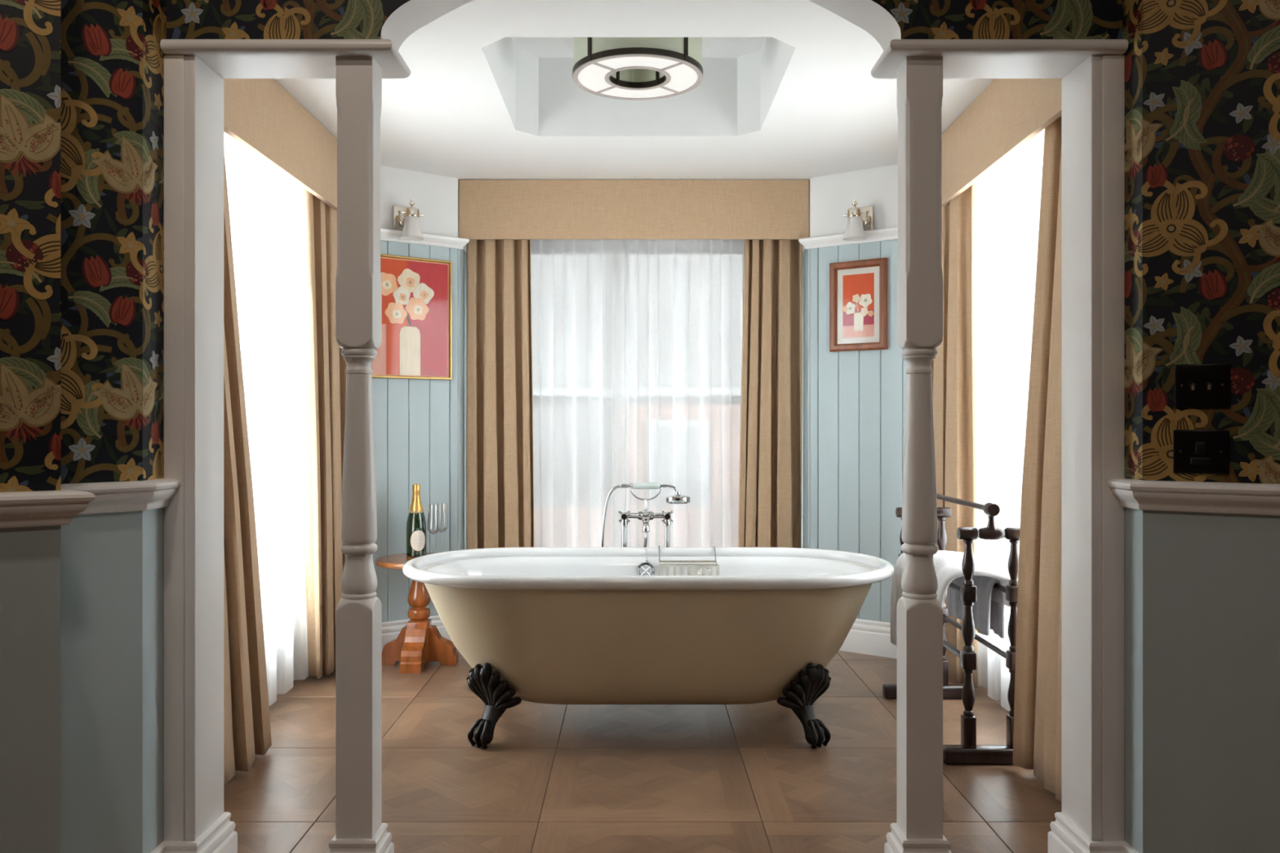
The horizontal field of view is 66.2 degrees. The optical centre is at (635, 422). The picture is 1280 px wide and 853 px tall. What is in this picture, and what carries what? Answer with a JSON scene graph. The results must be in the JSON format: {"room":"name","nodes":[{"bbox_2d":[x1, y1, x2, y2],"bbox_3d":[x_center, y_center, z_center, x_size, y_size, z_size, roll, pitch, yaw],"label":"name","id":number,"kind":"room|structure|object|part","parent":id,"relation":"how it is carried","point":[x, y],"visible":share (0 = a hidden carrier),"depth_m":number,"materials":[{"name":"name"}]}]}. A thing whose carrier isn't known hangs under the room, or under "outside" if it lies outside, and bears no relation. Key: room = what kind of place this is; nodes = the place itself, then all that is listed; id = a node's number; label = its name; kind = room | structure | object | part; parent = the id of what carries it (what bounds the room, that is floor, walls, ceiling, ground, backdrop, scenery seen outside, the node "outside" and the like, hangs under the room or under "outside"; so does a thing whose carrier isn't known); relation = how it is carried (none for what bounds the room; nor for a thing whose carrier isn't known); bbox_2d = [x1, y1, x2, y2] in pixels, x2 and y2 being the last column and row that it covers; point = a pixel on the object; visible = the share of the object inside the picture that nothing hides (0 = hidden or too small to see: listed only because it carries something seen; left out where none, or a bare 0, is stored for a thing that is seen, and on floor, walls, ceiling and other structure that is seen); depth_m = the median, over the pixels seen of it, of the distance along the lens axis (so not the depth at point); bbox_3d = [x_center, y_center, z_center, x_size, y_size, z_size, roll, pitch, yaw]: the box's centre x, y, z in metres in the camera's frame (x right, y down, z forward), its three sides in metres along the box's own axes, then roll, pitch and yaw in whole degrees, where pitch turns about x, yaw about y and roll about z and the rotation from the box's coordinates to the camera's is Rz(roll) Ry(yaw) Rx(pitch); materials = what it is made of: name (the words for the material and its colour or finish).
{"room":"bathroom","nodes":[
{"label":"bathroom","id":0,"kind":"room"},
{"bbox_2d":[0,0,95,852],"bbox_3d":[-1.690,-0.305,1.462,1.544,2.750,0.255,0,0,-32],"label":"wall","id":1,"kind":"structure","parent":0,"point":[34,506],"depth_m":1.74,"materials":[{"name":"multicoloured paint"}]},
{"bbox_2d":[0,0,61,492],"bbox_3d":[-1.351,-0.754,1.565,0.750,1.752,0.001,0,0,-32],"label":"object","id":2,"kind":"structure","parent":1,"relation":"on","point":[30,30],"depth_m":1.74,"materials":[{"name":"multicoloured paper"}]},
{"bbox_3d":[-1.690,0.152,1.462,1.544,0.062,0.255,0,0,-32],"label":"dado rail","id":3,"kind":"part","parent":1,"relation":"part of","materials":[{"name":"white paint"}]},
{"bbox_2d":[61,0,180,852],"bbox_3d":[-1.118,-0.305,1.997,0.149,2.750,0.408,0,0,35],"label":"wall","id":4,"kind":"structure","parent":0,"point":[113,57],"depth_m":2.01,"materials":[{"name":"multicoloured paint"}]},
{"bbox_2d":[61,0,142,484],"bbox_3d":[-1.138,-0.754,1.950,0.001,1.752,0.300,0,0,45],"label":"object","id":5,"kind":"structure","parent":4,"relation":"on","point":[102,40],"depth_m":2.00,"materials":[{"name":"multicoloured paper"}]},
{"bbox_3d":[-1.095,0.152,1.981,0.098,0.062,0.408,0,0,34],"label":"dado rail","id":6,"kind":"part","parent":4,"relation":"part of","materials":[{"name":"white paint"}]},
{"bbox_2d":[142,0,166,480],"bbox_3d":[-1.032,-0.754,2.108,0.001,1.752,0.103,0,0,0],"label":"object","id":7,"kind":"structure","parent":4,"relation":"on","point":[154,17],"depth_m":2.10,"materials":[{"name":"multicoloured paper"}]},
{"bbox_3d":[-1.103,0.993,1.983,0.081,0.155,0.396,0,0,34],"label":"skirting","id":8,"kind":"part","parent":4,"relation":"part of","materials":[{"name":"white paint"}]},
{"bbox_2d":[163,54,237,852],"bbox_3d":[-0.988,0.132,2.226,0.090,1.877,0.200,0,0,0],"label":"trim","id":9,"kind":"structure","parent":4,"relation":"attached to","point":[196,821],"depth_m":2.16,"materials":[{"name":"white paint"}]},
{"bbox_3d":[-1.011,0.132,2.154,0.044,1.877,0.012,0,0,0],"label":"casing","id":10,"kind":"part","parent":9,"relation":"part of","materials":[{"name":"white paint"}]},
{"bbox_3d":[-0.988,0.993,2.226,0.090,0.155,0.200,0,0,0],"label":"skirting","id":11,"kind":"part","parent":9,"relation":"part of","materials":[{"name":"white paint"}]},
{"bbox_2d":[371,165,469,650],"bbox_3d":[-1.163,-0.280,4.552,0.790,2.700,0.147,0,0,-36],"label":"wall","id":12,"kind":"structure","parent":0,"point":[416,423],"depth_m":4.62,"materials":[{"name":"paint"}]},
{"bbox_2d":[392,198,424,240],"bbox_3d":[-1.037,-0.936,4.514,0.112,0.184,0.156,0,0,-36],"label":"wall light","id":13,"kind":"object","parent":12,"relation":"attached to","point":[405,219],"visible":1,"depth_m":4.48,"materials":[{"name":"white glass"}]},
{"bbox_3d":[-1.080,-0.950,4.572,0.104,0.116,0.012,0,0,-36],"label":"plate","id":14,"kind":"part","parent":13,"relation":"part of","materials":[{"name":"silver metal"}]},
{"bbox_3d":[-1.024,-0.899,4.497,0.112,0.110,0.112,0,0,-36],"label":"lamp shade","id":15,"kind":"part","parent":13,"relation":"part of","materials":[{"name":"white glass"}]},
{"bbox_2d":[370,253,452,380],"bbox_3d":[-1.048,-0.489,4.574,0.415,0.567,0.020,0,0,-36],"label":"framed poster","id":16,"kind":"object","parent":12,"relation":"attached to","point":[416,343],"visible":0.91,"depth_m":4.59,"materials":[{"name":"red paper"}]},
{"bbox_3d":[-1.156,0.993,4.533,0.778,0.155,0.085,0,0,-36],"label":"skirting","id":17,"kind":"part","parent":12,"relation":"part of","materials":[{"name":"white paint"}]},
{"bbox_3d":[-1.148,-0.864,4.532,0.790,0.052,0.097,0,0,-36],"label":"picture rail","id":18,"kind":"part","parent":12,"relation":"part of","materials":[{"name":"white paint"}]},
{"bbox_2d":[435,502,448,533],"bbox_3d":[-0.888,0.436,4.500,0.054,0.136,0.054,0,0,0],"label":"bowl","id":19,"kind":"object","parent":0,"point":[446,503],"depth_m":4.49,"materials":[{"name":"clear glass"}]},
{"bbox_2d":[457,177,810,550],"bbox_3d":[0.000,-0.280,5.004,2.600,2.700,0.552,0,0,0],"label":"wall","id":20,"kind":"structure","parent":0,"point":[463,252],"depth_m":4.84,"materials":[{"name":"paint"}]},
{"bbox_2d":[458,179,808,239],"bbox_3d":[-0.007,-1.037,4.819,1.697,0.286,0.113,0,0,0],"label":"pelmet","id":21,"kind":"object","parent":20,"relation":"attached to","point":[489,209],"visible":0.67,"depth_m":4.76,"materials":[{"name":"fabric"}]},
{"bbox_2d":[466,239,533,549],"bbox_3d":[-0.669,-0.043,4.876,0.342,2.195,0.100,0,0,0],"label":"curtain","id":22,"kind":"object","parent":21,"relation":"hanging from","point":[500,468],"visible":0.68,"depth_m":4.85,"materials":[{"name":"fabric"}]},
{"bbox_2d":[737,239,802,547],"bbox_3d":[0.662,-0.043,4.879,0.329,2.195,0.105,0,0,0],"label":"curtain","id":23,"kind":"object","parent":21,"relation":"hanging from","point":[770,482],"visible":0.65,"depth_m":4.85,"materials":[{"name":"fabric"}]},
{"bbox_2d":[273,0,995,179],"bbox_3d":[0.000,-1.345,3.800,3.400,0.324,3.000,0,0,0],"label":"ceiling","id":24,"kind":"structure","parent":0,"point":[788,90],"depth_m":3.87,"materials":[{"name":"paint"}]},
{"bbox_2d":[223,131,308,706],"bbox_3d":[-1.382,-0.050,3.375,0.062,2.200,1.650,0,0,0],"label":"sheer curtain","id":25,"kind":"object","parent":24,"relation":"hanging from","point":[265,205],"visible":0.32,"depth_m":3.78,"materials":[{"name":"white fabric"}]},
{"bbox_2d":[223,78,337,211],"bbox_3d":[-1.330,-1.037,3.365,0.180,0.286,2.080,0,0,0],"label":"pelmet","id":26,"kind":"object","parent":24,"relation":"attached to","point":[260,114],"visible":0.32,"depth_m":3.45,"materials":[{"name":"fabric"}]},
{"bbox_2d":[223,149,271,785],"bbox_3d":[-1.251,-0.044,2.840,0.168,2.192,0.844,0,0,0],"label":"curtain","id":27,"kind":"object","parent":26,"relation":"hanging from","point":[246,719],"visible":0.24,"depth_m":2.99,"materials":[{"name":"fabric"}]},
{"bbox_2d":[302,187,347,679],"bbox_3d":[-1.309,-0.045,4.106,0.121,2.190,0.549,0,0,7],"label":"curtain","id":28,"kind":"object","parent":26,"relation":"hanging from","point":[324,366],"visible":0.56,"depth_m":4.03,"materials":[{"name":"fabric"}]},
{"bbox_2d":[530,239,631,546],"bbox_3d":[-0.330,-0.050,5.014,0.620,2.200,0.051,0,0,0],"label":"sheer curtain","id":29,"kind":"object","parent":24,"relation":"hanging from","point":[571,279],"visible":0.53,"depth_m":5.00,"materials":[{"name":"white fabric"}]},
{"bbox_2d":[562,37,713,100],"bbox_3d":[0.008,-1.372,3.530,0.544,0.270,0.544,0,0,0],"label":"ceiling light","id":30,"kind":"object","parent":24,"relation":"attached to","point":[628,68],"visible":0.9,"depth_m":3.44,"materials":[{"name":"frosted glass"},{"name":"bronze"}]},
{"bbox_3d":[-0.143,-1.242,3.530,0.130,0.004,0.299,0,0,0],"label":"diffuser panel","id":31,"kind":"part","parent":30,"relation":"part of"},
{"bbox_3d":[0.008,-1.319,3.530,0.463,0.133,0.463,0,0,0],"label":"lamp shade","id":32,"kind":"part","parent":30,"relation":"part of","materials":[{"name":"glass"}]},
{"bbox_3d":[0.008,-1.242,3.681,0.299,0.004,0.130,0,0,0],"label":"diffuser panel","id":33,"kind":"part","parent":30,"relation":"part of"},
{"bbox_3d":[0.008,-1.390,3.530,0.544,0.010,0.544,0,0,0],"label":"plate","id":34,"kind":"part","parent":30,"relation":"part of","materials":[{"name":"white paint"}]},
{"bbox_3d":[0.008,-1.319,3.530,0.218,0.133,0.218,0,0,0],"label":"lamp shade","id":35,"kind":"part","parent":30,"relation":"part of","materials":[{"name":"green glass"}]},
{"bbox_3d":[0.008,-1.242,3.379,0.299,0.004,0.130,0,0,0],"label":"diffuser panel","id":36,"kind":"part","parent":30,"relation":"part of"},
{"bbox_3d":[0.159,-1.242,3.530,0.130,0.004,0.299,0,0,0],"label":"diffuser panel","id":37,"kind":"part","parent":30,"relation":"part of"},
{"bbox_2d":[612,239,744,546],"bbox_3d":[0.260,-0.050,4.970,0.760,2.200,0.051,0,0,0],"label":"sheer curtain","id":38,"kind":"object","parent":24,"relation":"hanging from","point":[677,304],"visible":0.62,"depth_m":4.96,"materials":[{"name":"white fabric"}]},
{"bbox_2d":[941,78,1062,206],"bbox_3d":[1.310,-1.037,3.342,0.220,0.286,2.035,0,0,0],"label":"pelmet","id":39,"kind":"object","parent":24,"relation":"attached to","point":[1008,113],"visible":0.27,"depth_m":3.38,"materials":[{"name":"fabric"}]},
{"bbox_2d":[931,182,978,688],"bbox_3d":[1.290,-0.045,4.077,0.084,2.190,0.554,0,0,-10],"label":"curtain","id":40,"kind":"object","parent":39,"relation":"hanging from","point":[954,366],"visible":0.48,"depth_m":3.92,"materials":[{"name":"fabric"}]},
{"bbox_2d":[1012,115,1061,801],"bbox_3d":[1.243,-0.044,2.729,0.165,2.192,0.625,0,0,0],"label":"curtain","id":41,"kind":"object","parent":39,"relation":"hanging from","point":[1037,735],"visible":0.2,"depth_m":2.98,"materials":[{"name":"fabric"}]},
{"bbox_2d":[975,128,1044,711],"bbox_3d":[1.381,-0.050,3.375,0.059,2.200,1.650,0,0,0],"label":"sheer curtain","id":42,"kind":"object","parent":24,"relation":"hanging from","point":[1008,197],"visible":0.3,"depth_m":3.63,"materials":[{"name":"white fabric"}]},
{"bbox_2d":[223,647,1061,852],"bbox_3d":[0.000,1.110,1.400,5.800,0.080,8.000,0,0,0],"label":"floor","id":43,"kind":"structure","parent":0,"point":[747,778],"depth_m":2.95,"materials":[{"name":"tile"}]},
{"bbox_2d":[327,56,394,852],"bbox_3d":[-0.620,0.132,2.201,0.126,1.877,0.126,0,0,0],"label":"turned post","id":44,"kind":"object","parent":43,"relation":"on","point":[360,828],"visible":1,"depth_m":2.16,"materials":[{"name":"white paint"}]},
{"bbox_2d":[374,552,458,673],"bbox_3d":[-0.962,0.835,4.365,0.380,0.470,0.380,0,0,0],"label":"side table","id":45,"kind":"object","parent":43,"relation":"on","point":[419,642],"visible":0.68,"depth_m":4.33,"materials":[{"name":"brown wood"}]},
{"bbox_2d":[406,484,426,556],"bbox_3d":[-0.990,0.438,4.435,0.090,0.324,0.091,0,0,0],"label":"champagne bottle","id":46,"kind":"object","parent":45,"relation":"on","point":[416,530],"visible":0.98,"depth_m":4.40,"materials":[{"name":"green glass"}]},
{"bbox_3d":[-0.990,0.450,4.435,0.090,0.300,0.090,0,0,0],"label":"glass","id":47,"kind":"part","parent":46,"relation":"part of","materials":[{"name":"green glass"}]},
{"bbox_2d":[427,504,439,534],"bbox_3d":[-0.911,0.484,4.430,0.064,0.232,0.064,0,0,0],"label":"champagne flute","id":48,"kind":"object","parent":45,"relation":"on","point":[428,504],"visible":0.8,"depth_m":4.42,"materials":[{"name":"clear glass"}]},
{"bbox_2d":[435,502,448,553],"bbox_3d":[-0.888,0.484,4.500,0.064,0.232,0.064,0,0,0],"label":"champagne flute","id":49,"kind":"object","parent":45,"relation":"on","point":[446,503],"visible":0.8,"depth_m":4.49,"materials":[{"name":"clear glass"}]},
{"bbox_2d":[600,482,690,546],"bbox_3d":[0.039,0.657,4.002,0.372,0.826,0.154,0,0,0],"label":"mixer tap","id":50,"kind":"object","parent":43,"relation":"on","point":[646,516],"visible":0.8,"depth_m":4.02,"materials":[{"name":"silver metal"}]},
{"bbox_3d":[-0.046,0.380,4.005,0.048,0.048,0.050,0,0,0],"label":"cross handle","id":51,"kind":"part","parent":50,"relation":"part of","materials":[{"name":"silver metal"}]},
{"bbox_3d":[0.042,0.411,3.974,0.029,0.061,0.098,0,0,0],"label":"spout","id":52,"kind":"part","parent":50,"relation":"part of","materials":[{"name":"silver metal"}]},
{"bbox_3d":[0.130,0.380,4.005,0.048,0.048,0.050,0,0,0],"label":"cross handle","id":53,"kind":"part","parent":50,"relation":"part of","materials":[{"name":"silver metal"}]},
{"bbox_3d":[0.138,0.274,4.028,0.083,0.047,0.014,0,0,0],"label":"handset arm","id":54,"kind":"part","parent":50,"relation":"part of","materials":[{"name":"silver metal"}]},
{"bbox_2d":[402,546,894,749],"bbox_3d":[0.045,0.780,3.545,1.754,0.580,0.780,0,0,0],"label":"bathtub","id":55,"kind":"object","parent":43,"relation":"on","point":[553,625],"visible":1,"depth_m":3.23,"materials":[{"name":"ceramic"}]},
{"bbox_2d":[402,546,894,590],"bbox_3d":[0.045,0.705,3.545,1.754,0.419,0.780,0,0,0],"label":"basin","id":56,"kind":"object","parent":55,"relation":"in","point":[513,568],"depth_m":3.80,"materials":[{"name":"white ceramic"}]},
{"bbox_2d":[657,545,719,575],"bbox_3d":[0.204,0.548,3.840,0.232,0.122,0.200,0,0,0],"label":"rack","id":57,"kind":"object","parent":55,"relation":"attached to","point":[717,565],"visible":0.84,"depth_m":3.74,"materials":[{"name":"silver metal"}]},
{"bbox_2d":[884,56,951,852],"bbox_3d":[0.636,0.132,2.201,0.126,1.877,0.126,0,0,0],"label":"turned post","id":58,"kind":"object","parent":43,"relation":"on","point":[918,828],"visible":1,"depth_m":2.16,"materials":[{"name":"white paint"}]},
{"bbox_2d":[882,493,1019,764],"bbox_3d":[1.120,0.660,3.455,0.310,0.820,0.782,0,0,0],"label":"towel rail","id":59,"kind":"object","parent":43,"relation":"on","point":[968,753],"visible":0.59,"depth_m":3.08,"materials":[{"name":"brown wood"}]},
{"bbox_2d":[890,550,1010,649],"bbox_3d":[1.107,0.645,3.462,0.301,0.398,0.614,0,0,0],"label":"towel","id":60,"kind":"object","parent":59,"relation":"hanging from","point":[948,564],"visible":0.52,"depth_m":3.29,"materials":[{"name":"white fabric"}]},
{"bbox_3d":[1.048,0.748,3.455,0.019,0.018,0.730,0,0,0],"label":"rail","id":61,"kind":"part","parent":59,"relation":"part of","materials":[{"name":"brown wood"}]},
{"bbox_3d":[1.048,0.538,3.455,0.019,0.018,0.730,0,0,0],"label":"rail","id":62,"kind":"part","parent":59,"relation":"part of","materials":[{"name":"brown wood"}]},
{"bbox_3d":[1.120,0.272,3.455,0.019,0.018,0.730,0,0,0],"label":"rail","id":63,"kind":"part","parent":59,"relation":"part of","materials":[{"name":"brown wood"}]},
{"bbox_3d":[1.192,0.748,3.455,0.019,0.018,0.730,0,0,0],"label":"rail","id":64,"kind":"part","parent":59,"relation":"part of","materials":[{"name":"brown wood"}]},
{"bbox_2d":[947,575,1004,638],"bbox_3d":[1.185,0.611,3.420,0.093,0.196,0.400,0,0,0],"label":"towel","id":65,"kind":"object","parent":59,"relation":"hanging from","point":[988,614],"visible":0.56,"depth_m":3.28,"materials":[{"name":"grey fabric"}]},
{"bbox_3d":[1.192,0.538,3.455,0.019,0.018,0.730,0,0,0],"label":"rail","id":66,"kind":"part","parent":59,"relation":"part of","materials":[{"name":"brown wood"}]},
{"bbox_2d":[165,0,1122,78],"bbox_3d":[0.000,-0.305,2.229,3.500,2.750,0.141,0,0,0],"label":"wall","id":67,"kind":"structure","parent":0,"point":[394,20],"depth_m":2.16,"materials":[{"name":"white paint"}]},
{"bbox_2d":[160,39,410,78],"bbox_3d":[-0.778,-0.822,2.213,0.503,0.029,0.173,0,0,0],"label":"trim","id":68,"kind":"structure","parent":67,"relation":"attached to","point":[384,48],"depth_m":2.13,"materials":[{"name":"white paint"}]},
{"bbox_2d":[166,0,1122,39],"bbox_3d":[0.020,-1.228,2.159,2.140,0.803,0.001,0,0,0],"label":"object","id":69,"kind":"structure","parent":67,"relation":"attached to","point":[185,19],"depth_m":2.16,"materials":[{"name":"multicoloured paper"}]},
{"bbox_2d":[871,39,1128,78],"bbox_3d":[0.809,-0.822,2.213,0.517,0.029,0.173,0,0,0],"label":"trim","id":70,"kind":"structure","parent":67,"relation":"attached to","point":[896,48],"depth_m":2.13,"materials":[{"name":"white paint"}]},
{"bbox_2d":[798,164,907,658],"bbox_3d":[1.155,-0.280,4.552,0.802,2.700,0.147,0,0,35],"label":"wall","id":71,"kind":"structure","parent":0,"point":[857,399],"depth_m":4.59,"materials":[{"name":"paint"}]},
{"bbox_3d":[1.140,-0.864,4.532,0.802,0.052,0.097,0,0,35],"label":"picture rail","id":72,"kind":"part","parent":71,"relation":"part of","materials":[{"name":"white paint"}]},
{"bbox_2d":[842,199,873,240],"bbox_3d":[1.019,-0.936,4.521,0.112,0.184,0.156,0,0,35],"label":"wall light","id":73,"kind":"object","parent":71,"relation":"attached to","point":[860,220],"visible":1,"depth_m":4.49,"materials":[{"name":"white glass"}]},
{"bbox_3d":[1.006,-0.899,4.503,0.112,0.110,0.112,0,0,35],"label":"lamp shade","id":74,"kind":"part","parent":73,"relation":"part of","materials":[{"name":"white glass"}]},
{"bbox_3d":[1.060,-0.950,4.580,0.104,0.116,0.012,0,0,35],"label":"plate","id":75,"kind":"part","parent":73,"relation":"part of","materials":[{"name":"silver metal"}]},
{"bbox_2d":[829,257,887,351],"bbox_3d":[1.036,-0.547,4.572,0.278,0.418,0.026,0,0,35],"label":"framed picture","id":76,"kind":"object","parent":71,"relation":"attached to","point":[858,289],"visible":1,"depth_m":4.57,"materials":[{"name":"red paper"}]},
{"bbox_2d":[841,272,874,337],"bbox_3d":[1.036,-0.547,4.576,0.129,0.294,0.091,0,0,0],"label":"print","id":77,"kind":"object","parent":76,"relation":"attached to","point":[857,288],"depth_m":4.58},
{"bbox_3d":[1.149,0.993,4.533,0.790,0.155,0.085,0,0,35],"label":"skirting","id":78,"kind":"part","parent":71,"relation":"part of","materials":[{"name":"white paint"}]},
{"bbox_2d":[1107,0,1279,852],"bbox_3d":[1.670,-0.305,1.748,1.516,2.750,0.144,0,0,31],"label":"wall","id":79,"kind":"structure","parent":0,"point":[1202,77],"depth_m":2.01,"materials":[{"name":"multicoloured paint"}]},
{"bbox_2d":[1048,54,1124,852],"bbox_3d":[1.024,0.132,2.226,0.094,1.877,0.200,0,0,0],"label":"trim","id":80,"kind":"structure","parent":79,"relation":"attached to","point":[1091,817],"depth_m":2.15,"materials":[{"name":"white paint"}]},
{"bbox_3d":[1.024,0.993,2.226,0.094,0.155,0.200,0,0,0],"label":"skirting","id":81,"kind":"part","parent":80,"relation":"part of","materials":[{"name":"white paint"}]},
{"bbox_3d":[1.047,0.132,2.154,0.048,1.877,0.012,0,0,0],"label":"casing","id":82,"kind":"part","parent":80,"relation":"part of","materials":[{"name":"white paint"}]},
{"bbox_3d":[1.652,0.993,1.708,1.505,0.155,0.095,0,0,34],"label":"skirting","id":83,"kind":"part","parent":79,"relation":"part of","materials":[{"name":"white paint"}]},
{"bbox_2d":[1122,0,1142,479],"bbox_3d":[1.070,-0.754,2.116,0.001,1.752,0.087,0,0,0],"label":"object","id":84,"kind":"structure","parent":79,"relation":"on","point":[1132,10],"depth_m":2.11,"materials":[{"name":"multicoloured paper"}]},
{"bbox_3d":[1.642,0.152,1.705,1.519,0.062,0.111,0,0,34],"label":"dado rail","id":85,"kind":"part","parent":79,"relation":"part of","materials":[{"name":"white paint"}]},
{"bbox_2d":[1173,430,1229,474],"bbox_3d":[1.159,0.059,2.013,0.100,0.090,0.010,0,0,31],"label":"outlet","id":86,"kind":"object","parent":79,"relation":"attached to","point":[1194,451],"visible":1,"depth_m":2.01,"materials":[{"name":"black plastic"}]},
{"bbox_2d":[1174,363,1231,408],"bbox_3d":[1.158,-0.076,2.007,0.100,0.090,0.022,0,0,31],"label":"light switch","id":87,"kind":"object","parent":79,"relation":"attached to","point":[1196,385],"visible":1,"depth_m":2.01,"materials":[{"name":"black metal"}]},
{"bbox_2d":[1142,0,1279,484],"bbox_3d":[1.476,-0.754,1.825,0.950,1.752,0.001,0,0,31],"label":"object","id":88,"kind":"structure","parent":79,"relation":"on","point":[1211,68],"depth_m":2.01,"materials":[{"name":"multicoloured paper"}]}
]}

